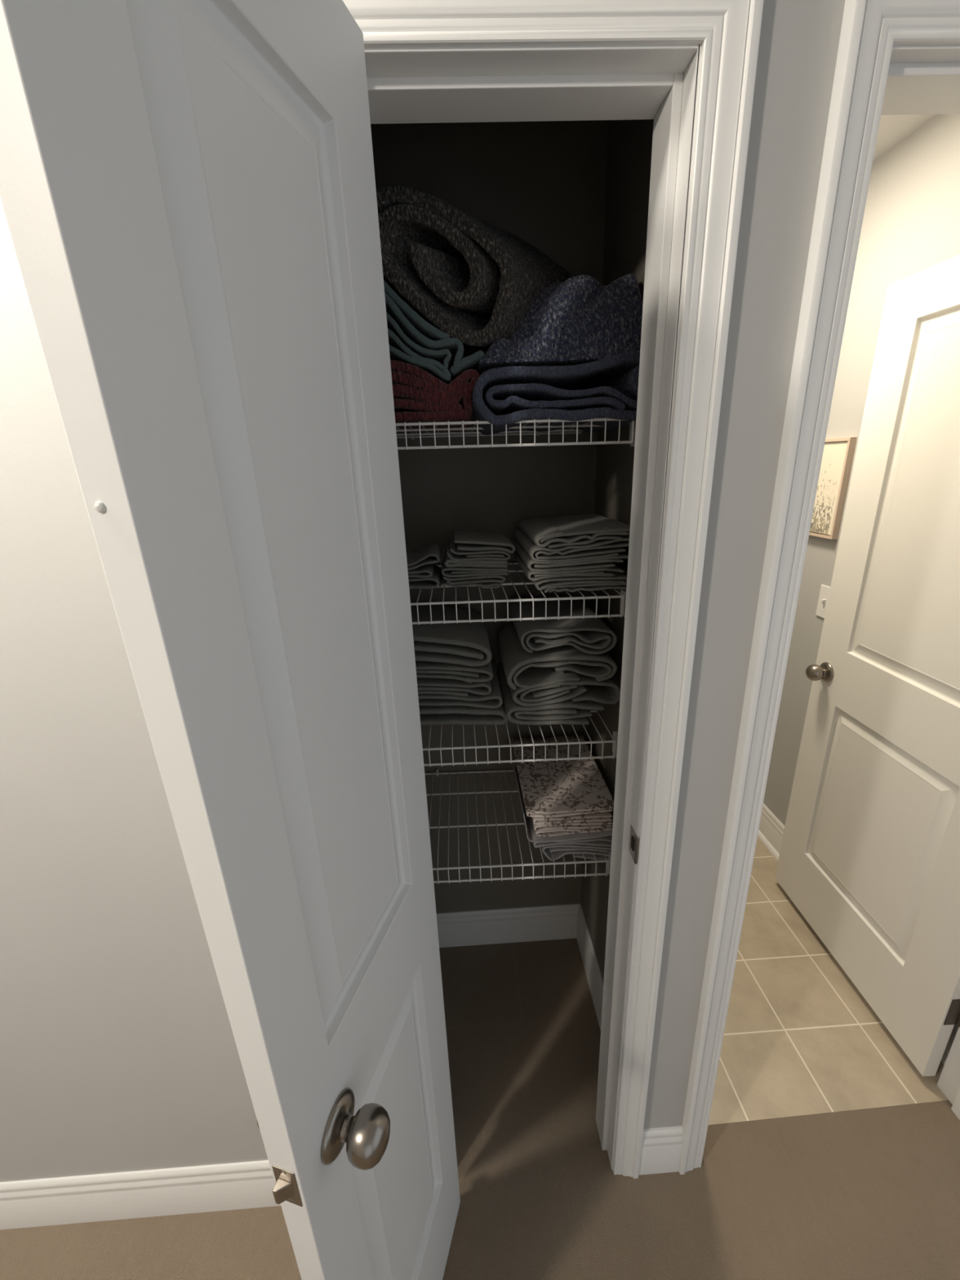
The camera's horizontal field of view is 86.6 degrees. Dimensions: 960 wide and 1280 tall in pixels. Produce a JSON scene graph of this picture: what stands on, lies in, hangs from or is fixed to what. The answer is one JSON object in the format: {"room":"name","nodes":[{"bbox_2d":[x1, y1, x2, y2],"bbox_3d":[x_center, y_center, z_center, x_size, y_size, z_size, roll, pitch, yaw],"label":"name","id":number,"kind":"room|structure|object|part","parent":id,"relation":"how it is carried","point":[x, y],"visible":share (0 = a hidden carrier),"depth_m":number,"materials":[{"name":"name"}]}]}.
{"room":"hallway","nodes":[
{"label":"hallway","id":0,"kind":"room"},
{"bbox_2d":[0,0,844,1182],"bbox_3d":[-0.289,0.136,0.871,6.000,2.440,0.115,-3,19,-2],"label":"wall","id":1,"kind":"structure","parent":0,"point":[119,1053],"depth_m":0.84,"materials":[{"name":"beige paint"}]},
{"bbox_2d":[0,1160,280,1230],"bbox_3d":[-1.693,1.313,1.135,3.098,0.146,0.014,-3,19,-2],"label":"baseboard","id":2,"kind":"structure","parent":1,"relation":"attached to","point":[28,1203],"depth_m":1.15,"materials":[{"name":"white paint"}]},
{"bbox_2d":[0,0,460,1279],"bbox_3d":[-0.151,0.399,0.669,0.160,2.014,0.412,3,20,15],"label":"door","id":3,"kind":"structure","parent":1,"relation":"in","point":[188,190],"depth_m":0.42,"materials":[{"name":"white paint"}]},
{"bbox_3d":[-0.199,0.564,0.527,0.026,0.057,0.002,3,20,15],"label":"latch plate","id":4,"kind":"part","parent":3,"relation":"part of","materials":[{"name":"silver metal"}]},
{"bbox_2d":[364,44,701,1169],"bbox_3d":[0.076,0.294,0.942,0.438,2.068,0.120,-3,19,-2],"label":"trim","id":5,"kind":"structure","parent":1,"relation":"attached to","point":[660,83],"depth_m":0.65,"materials":[{"name":"white paint"}]},
{"bbox_3d":[0.282,0.374,0.935,0.004,0.058,0.036,-3,19,-2],"label":"strike plate","id":6,"kind":"part","parent":5,"relation":"part of","materials":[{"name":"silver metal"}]},
{"bbox_2d":[342,0,764,1178],"bbox_3d":[0.079,0.296,0.873,0.522,2.109,0.020,-3,19,-2],"label":"trim","id":7,"kind":"structure","parent":1,"relation":"attached to","point":[727,32],"depth_m":0.64,"materials":[{"name":"white paint"}]},
{"bbox_2d":[638,1125,683,1175],"bbox_3d":[0.425,1.207,1.205,0.099,0.146,0.014,-3,19,-2],"label":"baseboard","id":8,"kind":"structure","parent":1,"relation":"attached to","point":[661,1147],"depth_m":1.19,"materials":[{"name":"white paint"}]},
{"bbox_2d":[679,0,959,1174],"bbox_3d":[0.847,0.259,0.899,0.818,2.106,0.020,-3,19,-2],"label":"trim","id":9,"kind":"structure","parent":1,"relation":"attached to","point":[870,28],"depth_m":0.69,"materials":[{"name":"white paint"}]},
{"bbox_2d":[880,44,959,1119],"bbox_3d":[0.845,0.257,0.969,0.734,2.065,0.118,-3,19,-2],"label":"trim","id":10,"kind":"structure","parent":1,"relation":"attached to","point":[921,79],"depth_m":0.62,"materials":[{"name":"white paint"}]},
{"bbox_2d":[0,937,959,1279],"bbox_3d":[-0.176,1.752,-0.088,6.000,0.001,4.048,-3,19,-2],"label":"floor","id":11,"kind":"structure","parent":0,"point":[873,1193],"depth_m":1.18,"materials":[{"name":"beige carpet"}]},
{"bbox_2d":[370,120,608,912],"bbox_3d":[-0.023,-0.086,1.487,0.674,2.440,0.100,-3,19,-2],"label":"wall","id":12,"kind":"structure","parent":0,"point":[542,184],"depth_m":1.32,"materials":[{"name":"beige paint"}]},
{"bbox_2d":[435,902,579,947],"bbox_3d":[0.072,1.014,1.807,0.574,0.146,0.014,-3,19,-2],"label":"baseboard","id":13,"kind":"structure","parent":12,"relation":"attached to","point":[557,922],"depth_m":1.80,"materials":[{"name":"white paint"}]},
{"bbox_2d":[395,417,635,449],"bbox_3d":[0.023,-0.436,1.098,0.574,0.066,0.413,-3,19,-2],"label":"wire shelf","id":14,"kind":"object","parent":12,"relation":"attached to","point":[633,424],"visible":0.7,"depth_m":0.92,"materials":[{"name":"white metal"}]},
{"bbox_2d":[390,360,479,432],"bbox_3d":[-0.112,-0.491,1.035,0.214,0.121,0.288,-3,19,-2],"label":"throw blanket","id":15,"kind":"object","parent":14,"relation":"on","point":[419,395],"visible":0.66,"depth_m":0.91,"materials":[{"name":"red fabric"}]},
{"bbox_2d":[383,280,484,383],"bbox_3d":[-0.104,-0.587,1.003,0.209,0.183,0.287,-3,19,-2],"label":"throw blanket","id":16,"kind":"object","parent":15,"relation":"on","point":[412,340],"visible":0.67,"depth_m":0.89,"materials":[{"name":"teal fabric"}]},
{"bbox_2d":[376,185,572,346],"bbox_3d":[0.028,-0.697,1.002,0.207,0.268,0.512,8,22,28],"label":"throw blanket","id":17,"kind":"object","parent":16,"relation":"on","point":[475,280],"visible":0.82,"depth_m":0.87,"materials":[{"name":"grey fabric"}]},
{"bbox_3d":[-0.006,-0.513,1.278,0.524,0.010,0.005,-3,19,-2],"label":"rail","id":18,"kind":"part","parent":14,"relation":"part of","materials":[{"name":"white plastic"}]},
{"bbox_3d":[-0.001,-0.479,1.178,0.524,0.010,0.005,-3,19,-2],"label":"rail","id":19,"kind":"part","parent":14,"relation":"part of","materials":[{"name":"white plastic"}]},
{"bbox_3d":[0.006,-0.433,1.042,0.524,0.010,0.005,-3,19,-2],"label":"rail","id":20,"kind":"part","parent":14,"relation":"part of","materials":[{"name":"white plastic"}]},
{"bbox_3d":[0.013,-0.385,0.902,0.524,0.010,0.005,-3,19,-2],"label":"rail","id":21,"kind":"part","parent":14,"relation":"part of","materials":[{"name":"white plastic"}]},
{"bbox_3d":[0.014,-0.348,0.914,0.524,0.010,0.005,-3,19,-2],"label":"rail","id":22,"kind":"part","parent":14,"relation":"part of","materials":[{"name":"white plastic"}]},
{"bbox_2d":[471,351,639,435],"bbox_3d":[0.137,-0.486,1.034,0.318,0.115,0.336,-3,19,-2],"label":"throw blanket","id":23,"kind":"object","parent":14,"relation":"on","point":[607,387],"visible":0.94,"depth_m":0.89,"materials":[{"name":"blue fabric"}]},
{"bbox_2d":[477,273,643,374],"bbox_3d":[0.145,-0.621,1.026,0.318,0.170,0.381,-3,19,-2],"label":"throw blanket","id":24,"kind":"object","parent":23,"relation":"on","point":[579,319],"visible":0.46,"depth_m":0.89,"materials":[{"name":"blue fabric"}]},
{"bbox_2d":[408,561,626,624],"bbox_3d":[0.035,-0.128,1.204,0.574,0.067,0.413,-3,19,-2],"label":"wire shelf","id":25,"kind":"object","parent":12,"relation":"attached to","point":[623,593],"visible":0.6,"depth_m":1.02,"materials":[{"name":"white metal"}]},
{"bbox_2d":[408,564,440,589],"bbox_3d":[-0.148,-0.145,1.165,0.115,0.025,0.162,-3,19,-2],"label":"washcloth","id":26,"kind":"object","parent":25,"relation":"on","point":[433,582],"visible":0.37,"depth_m":1.10,"materials":[{"name":"grey fabric"}]},
{"bbox_2d":[408,563,435,577],"bbox_3d":[-0.154,-0.165,1.158,0.100,0.021,0.162,-3,19,-2],"label":"washcloth","id":27,"kind":"object","parent":26,"relation":"on","point":[426,571],"visible":0.32,"depth_m":1.09,"materials":[{"name":"grey fabric"}]},
{"bbox_2d":[406,542,441,570],"bbox_3d":[-0.146,-0.190,1.150,0.115,0.033,0.162,-3,19,-2],"label":"washcloth","id":28,"kind":"object","parent":27,"relation":"on","point":[431,553],"visible":0.69,"depth_m":1.11,"materials":[{"name":"grey fabric"}]},
{"bbox_2d":[439,570,500,588],"bbox_3d":[-0.026,-0.145,1.182,0.133,0.017,0.182,-3,19,-2],"label":"washcloth","id":29,"kind":"object","parent":25,"relation":"on","point":[442,582],"visible":0.36,"depth_m":1.10,"materials":[{"name":"grey fabric"}]},
{"bbox_2d":[443,575,506,584],"bbox_3d":[-0.016,-0.158,1.178,0.136,0.020,0.182,-3,19,-2],"label":"washcloth","id":30,"kind":"object","parent":29,"relation":"on","point":[480,579],"visible":0.35,"depth_m":1.10,"materials":[{"name":"grey fabric"}]},
{"bbox_2d":[441,556,508,577],"bbox_3d":[-0.014,-0.174,1.172,0.144,0.022,0.183,-3,19,-2],"label":"washcloth","id":31,"kind":"object","parent":30,"relation":"on","point":[456,571],"visible":0.48,"depth_m":1.09,"materials":[{"name":"grey fabric"}]},
{"bbox_2d":[444,549,507,567],"bbox_3d":[-0.013,-0.191,1.167,0.136,0.025,0.182,-3,19,-2],"label":"washcloth","id":32,"kind":"object","parent":31,"relation":"on","point":[449,562],"visible":0.44,"depth_m":1.08,"materials":[{"name":"grey fabric"}]},
{"bbox_2d":[446,537,510,560],"bbox_3d":[-0.007,-0.209,1.161,0.135,0.030,0.182,-3,19,-2],"label":"washcloth","id":33,"kind":"object","parent":32,"relation":"on","point":[452,552],"visible":0.52,"depth_m":1.08,"materials":[{"name":"grey fabric"}]},
{"bbox_2d":[453,530,515,553],"bbox_3d":[0.007,-0.224,1.157,0.130,0.034,0.182,-3,19,-2],"label":"washcloth","id":34,"kind":"object","parent":33,"relation":"on","point":[465,540],"visible":1,"depth_m":1.09,"materials":[{"name":"grey fabric"}]},
{"bbox_3d":[0.006,-0.205,1.384,0.524,0.011,0.005,-3,19,-2],"label":"rail","id":35,"kind":"part","parent":25,"relation":"part of","materials":[{"name":"white metal"}]},
{"bbox_3d":[0.018,-0.124,1.147,0.524,0.011,0.005,-3,19,-2],"label":"rail","id":36,"kind":"part","parent":25,"relation":"part of","materials":[{"name":"white plastic"}]},
{"bbox_3d":[0.011,-0.171,1.284,0.524,0.011,0.005,-3,19,-2],"label":"rail","id":37,"kind":"part","parent":25,"relation":"part of","materials":[{"name":"white plastic"}]},
{"bbox_3d":[0.025,-0.077,1.008,0.524,0.011,0.005,-3,19,-2],"label":"rail","id":38,"kind":"part","parent":25,"relation":"part of","materials":[{"name":"white plastic"}]},
{"bbox_3d":[0.026,-0.040,1.020,0.524,0.011,0.005,-3,19,-2],"label":"rail","id":39,"kind":"part","parent":25,"relation":"part of","materials":[{"name":"white plastic"}]},
{"bbox_2d":[542,579,626,592],"bbox_3d":[0.216,-0.156,1.174,0.191,0.020,0.332,-3,19,-2],"label":"hand towel","id":40,"kind":"object","parent":25,"relation":"on","point":[597,586],"visible":0.29,"depth_m":1.02,"materials":[{"name":"grey fabric"}]},
{"bbox_2d":[531,571,626,590],"bbox_3d":[0.197,-0.167,1.170,0.188,0.023,0.332,-3,19,-2],"label":"hand towel","id":41,"kind":"object","parent":40,"relation":"on","point":[619,577],"visible":0.3,"depth_m":1.02,"materials":[{"name":"grey fabric"}]},
{"bbox_2d":[511,550,624,581],"bbox_3d":[0.183,-0.182,1.164,0.192,0.020,0.332,-3,19,-2],"label":"hand towel","id":42,"kind":"object","parent":41,"relation":"on","point":[602,571],"visible":0.33,"depth_m":1.01,"materials":[{"name":"grey fabric"}]},
{"bbox_2d":[511,538,628,572],"bbox_3d":[0.187,-0.202,1.157,0.201,0.027,0.332,-3,19,-2],"label":"hand towel","id":43,"kind":"object","parent":42,"relation":"on","point":[534,566],"visible":0.32,"depth_m":1.00,"materials":[{"name":"grey fabric"}]},
{"bbox_2d":[512,528,629,562],"bbox_3d":[0.197,-0.229,1.148,0.211,0.046,0.332,-3,19,-2],"label":"hand towel","id":44,"kind":"object","parent":43,"relation":"on","point":[607,545],"visible":0.58,"depth_m":1.00,"materials":[{"name":"grey fabric"}]},
{"bbox_2d":[516,513,630,546],"bbox_3d":[0.200,-0.251,1.142,0.200,0.032,0.331,-3,19,-2],"label":"hand towel","id":45,"kind":"object","parent":44,"relation":"on","point":[567,528],"visible":0.99,"depth_m":1.05,"materials":[{"name":"grey fabric"}]},
{"bbox_2d":[424,767,611,884],"bbox_3d":[0.058,0.490,1.416,0.574,0.072,0.413,-3,19,-2],"label":"wire shelf","id":46,"kind":"object","parent":12,"relation":"attached to","point":[607,861],"visible":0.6,"depth_m":1.25,"materials":[{"name":"white metal"}]},
{"bbox_3d":[0.029,0.412,1.596,0.524,0.018,0.005,-3,19,-2],"label":"rail","id":47,"kind":"part","parent":46,"relation":"part of","materials":[{"name":"white plastic"}]},
{"bbox_3d":[0.035,0.446,1.496,0.524,0.018,0.005,-3,19,-2],"label":"rail","id":48,"kind":"part","parent":46,"relation":"part of","materials":[{"name":"white plastic"}]},
{"bbox_3d":[0.041,0.493,1.359,0.524,0.018,0.005,-3,19,-2],"label":"rail","id":49,"kind":"part","parent":46,"relation":"part of","materials":[{"name":"white plastic"}]},
{"bbox_3d":[0.050,0.577,1.232,0.524,0.018,0.005,-3,19,-2],"label":"rail","id":50,"kind":"part","parent":46,"relation":"part of","materials":[{"name":"white plastic"}]},
{"bbox_3d":[0.048,0.541,1.220,0.524,0.018,0.005,-3,19,-2],"label":"rail","id":51,"kind":"part","parent":46,"relation":"part of","materials":[{"name":"white plastic"}]},
{"bbox_2d":[527,816,612,861],"bbox_3d":[0.221,0.455,1.378,0.199,0.084,0.322,-3,19,-2],"label":"sheet","id":52,"kind":"object","parent":46,"relation":"on","point":[598,844],"visible":0.27,"depth_m":1.23,"materials":[{"name":"grey fabric"}]},
{"bbox_2d":[509,743,533,841],"bbox_3d":[0.207,0.399,1.387,0.220,0.088,0.326,-3,19,-2],"label":"sheet","id":53,"kind":"object","parent":52,"relation":"on","point":[527,828],"visible":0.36,"depth_m":1.32,"materials":[{"name":"grey fabric"}]},
{"bbox_2d":[531,811,612,837],"bbox_3d":[0.215,0.399,1.376,0.192,0.065,0.328,-3,19,-2],"label":"pillowcase","id":54,"kind":"object","parent":53,"relation":"on","point":[600,821],"visible":0.28,"depth_m":1.23,"materials":[{"name":"beige fabric"}]},
{"bbox_2d":[511,734,613,817],"bbox_3d":[0.208,0.353,1.363,0.216,0.020,0.344,-3,19,-2],"label":"sheet","id":55,"kind":"object","parent":54,"relation":"on","point":[561,788],"visible":0.93,"depth_m":1.31,"materials":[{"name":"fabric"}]},
{"bbox_2d":[422,710,617,766],"bbox_3d":[0.046,0.181,1.310,0.574,0.069,0.413,-3,19,-2],"label":"wire shelf","id":56,"kind":"object","parent":12,"relation":"attached to","point":[615,737],"visible":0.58,"depth_m":1.12,"materials":[{"name":"white metal"}]},
{"bbox_2d":[418,669,508,724],"bbox_3d":[-0.067,0.135,1.307,0.256,0.054,0.282,-3,19,-2],"label":"bath towel","id":57,"kind":"object","parent":56,"relation":"on","point":[447,714],"visible":0.29,"depth_m":1.18,"materials":[{"name":"grey fabric"}]},
{"bbox_2d":[417,654,502,708],"bbox_3d":[-0.073,0.099,1.294,0.239,0.046,0.283,-3,19,-2],"label":"bath towel","id":58,"kind":"object","parent":57,"relation":"on","point":[494,700],"visible":0.23,"depth_m":1.17,"materials":[{"name":"grey fabric"}]},
{"bbox_2d":[416,677,491,696],"bbox_3d":[-0.085,0.067,1.283,0.211,0.044,0.281,-3,19,-2],"label":"bath towel","id":59,"kind":"object","parent":58,"relation":"on","point":[424,685],"visible":0.19,"depth_m":1.16,"materials":[{"name":"grey fabric"}]},
{"bbox_2d":[415,660,493,683],"bbox_3d":[-0.082,0.033,1.272,0.212,0.050,0.281,-3,19,-2],"label":"bath towel","id":60,"kind":"object","parent":59,"relation":"on","point":[429,669],"visible":0.21,"depth_m":1.14,"materials":[{"name":"grey fabric"}]},
{"bbox_2d":[410,602,492,666],"bbox_3d":[-0.083,-0.020,1.253,0.207,0.087,0.282,-3,19,-2],"label":"bath towel","id":61,"kind":"object","parent":60,"relation":"on","point":[467,643],"visible":0.81,"depth_m":1.15,"materials":[{"name":"grey fabric"}]},
{"bbox_3d":[0.038,0.269,1.126,0.524,0.014,0.005,-3,19,-2],"label":"rail","id":62,"kind":"part","parent":56,"relation":"part of","materials":[{"name":"white plastic"}]},
{"bbox_3d":[0.036,0.232,1.114,0.524,0.014,0.005,-3,19,-2],"label":"rail","id":63,"kind":"part","parent":56,"relation":"part of","materials":[{"name":"white plastic"}]},
{"bbox_2d":[496,661,604,724],"bbox_3d":[0.165,0.127,1.305,0.225,0.058,0.302,-3,19,-2],"label":"bath towel","id":64,"kind":"object","parent":56,"relation":"on","point":[566,712],"visible":0.35,"depth_m":1.17,"materials":[{"name":"grey fabric"}]},
{"bbox_2d":[509,666,620,706],"bbox_3d":[0.191,0.075,1.289,0.250,0.066,0.301,-3,19,-2],"label":"bath towel","id":65,"kind":"object","parent":64,"relation":"on","point":[587,688],"visible":0.34,"depth_m":1.15,"materials":[{"name":"grey fabric"}]},
{"bbox_2d":[497,621,617,689],"bbox_3d":[0.176,0.023,1.270,0.249,0.079,0.302,-3,19,-2],"label":"bath towel","id":66,"kind":"object","parent":65,"relation":"on","point":[556,664],"visible":0.58,"depth_m":1.14,"materials":[{"name":"grey fabric"}]},
{"bbox_2d":[508,595,617,654],"bbox_3d":[0.187,-0.043,1.248,0.212,0.066,0.302,-3,19,-2],"label":"bath towel","id":67,"kind":"object","parent":66,"relation":"on","point":[593,636],"visible":0.88,"depth_m":1.13,"materials":[{"name":"grey fabric"}]},
{"bbox_2d":[580,119,653,981],"bbox_3d":[0.353,-0.002,1.199,0.050,2.440,0.533,-3,19,-2],"label":"wall","id":68,"kind":"structure","parent":0,"point":[629,142],"depth_m":1.13,"materials":[{"name":"beige paint"}]},
{"bbox_2d":[576,902,603,1030],"bbox_3d":[0.363,1.084,1.571,0.014,0.146,0.533,-3,19,-2],"label":"baseboard","id":69,"kind":"structure","parent":68,"relation":"attached to","point":[593,972],"depth_m":1.64,"materials":[{"name":"white paint"}]},
{"bbox_2d":[708,837,948,1124],"bbox_3d":[0.863,0.851,2.418,0.810,0.001,2.331,-3,19,-2],"label":"tile","id":70,"kind":"structure","parent":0,"point":[800,1037],"depth_m":1.50,"materials":[{"name":"beige tile"}]},
{"bbox_2d":[763,114,959,825],"bbox_3d":[1.271,-0.332,2.059,0.100,2.440,2.285,-3,19,-2],"label":"wall","id":71,"kind":"structure","parent":0,"point":[911,222],"depth_m":1.56,"materials":[{"name":"beige paint"}]},
{"bbox_2d":[815,584,830,618],"bbox_3d":[1.230,-0.135,1.824,0.017,0.115,0.070,-3,19,-2],"label":"light switch","id":72,"kind":"object","parent":71,"relation":"attached to","point":[824,590],"visible":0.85,"depth_m":1.83,"materials":[{"name":"white paint"}]},
{"bbox_2d":[808,436,857,539],"bbox_3d":[1.207,-0.545,1.829,0.022,0.328,0.276,-3,19,-2],"label":"picture frame","id":73,"kind":"object","parent":71,"relation":"attached to","point":[837,457],"visible":0.58,"depth_m":1.75,"materials":[{"name":"brown wood"}]},
{"bbox_2d":[757,803,959,1065],"bbox_3d":[1.248,0.755,2.429,0.031,0.146,2.285,-3,19,-2],"label":"baseboard","id":74,"kind":"structure","parent":71,"relation":"attached to","point":[771,831],"depth_m":2.19,"materials":[{"name":"white paint"}]},
{"bbox_2d":[774,254,959,1076],"bbox_3d":[1.160,0.109,1.367,0.160,2.012,0.704,-2,19,-1],"label":"door","id":75,"kind":"structure","parent":71,"relation":"in","point":[869,855],"depth_m":1.39,"materials":[{"name":"white paint"}]},
{"bbox_2d":[872,114,937,161],"bbox_3d":[-0.310,-0.877,-0.012,6.000,0.050,5.900,-3,19,-2],"label":"ceiling","id":76,"kind":"structure","parent":0,"point":[892,129],"depth_m":1.38,"materials":[{"name":"paint"}]}
]}

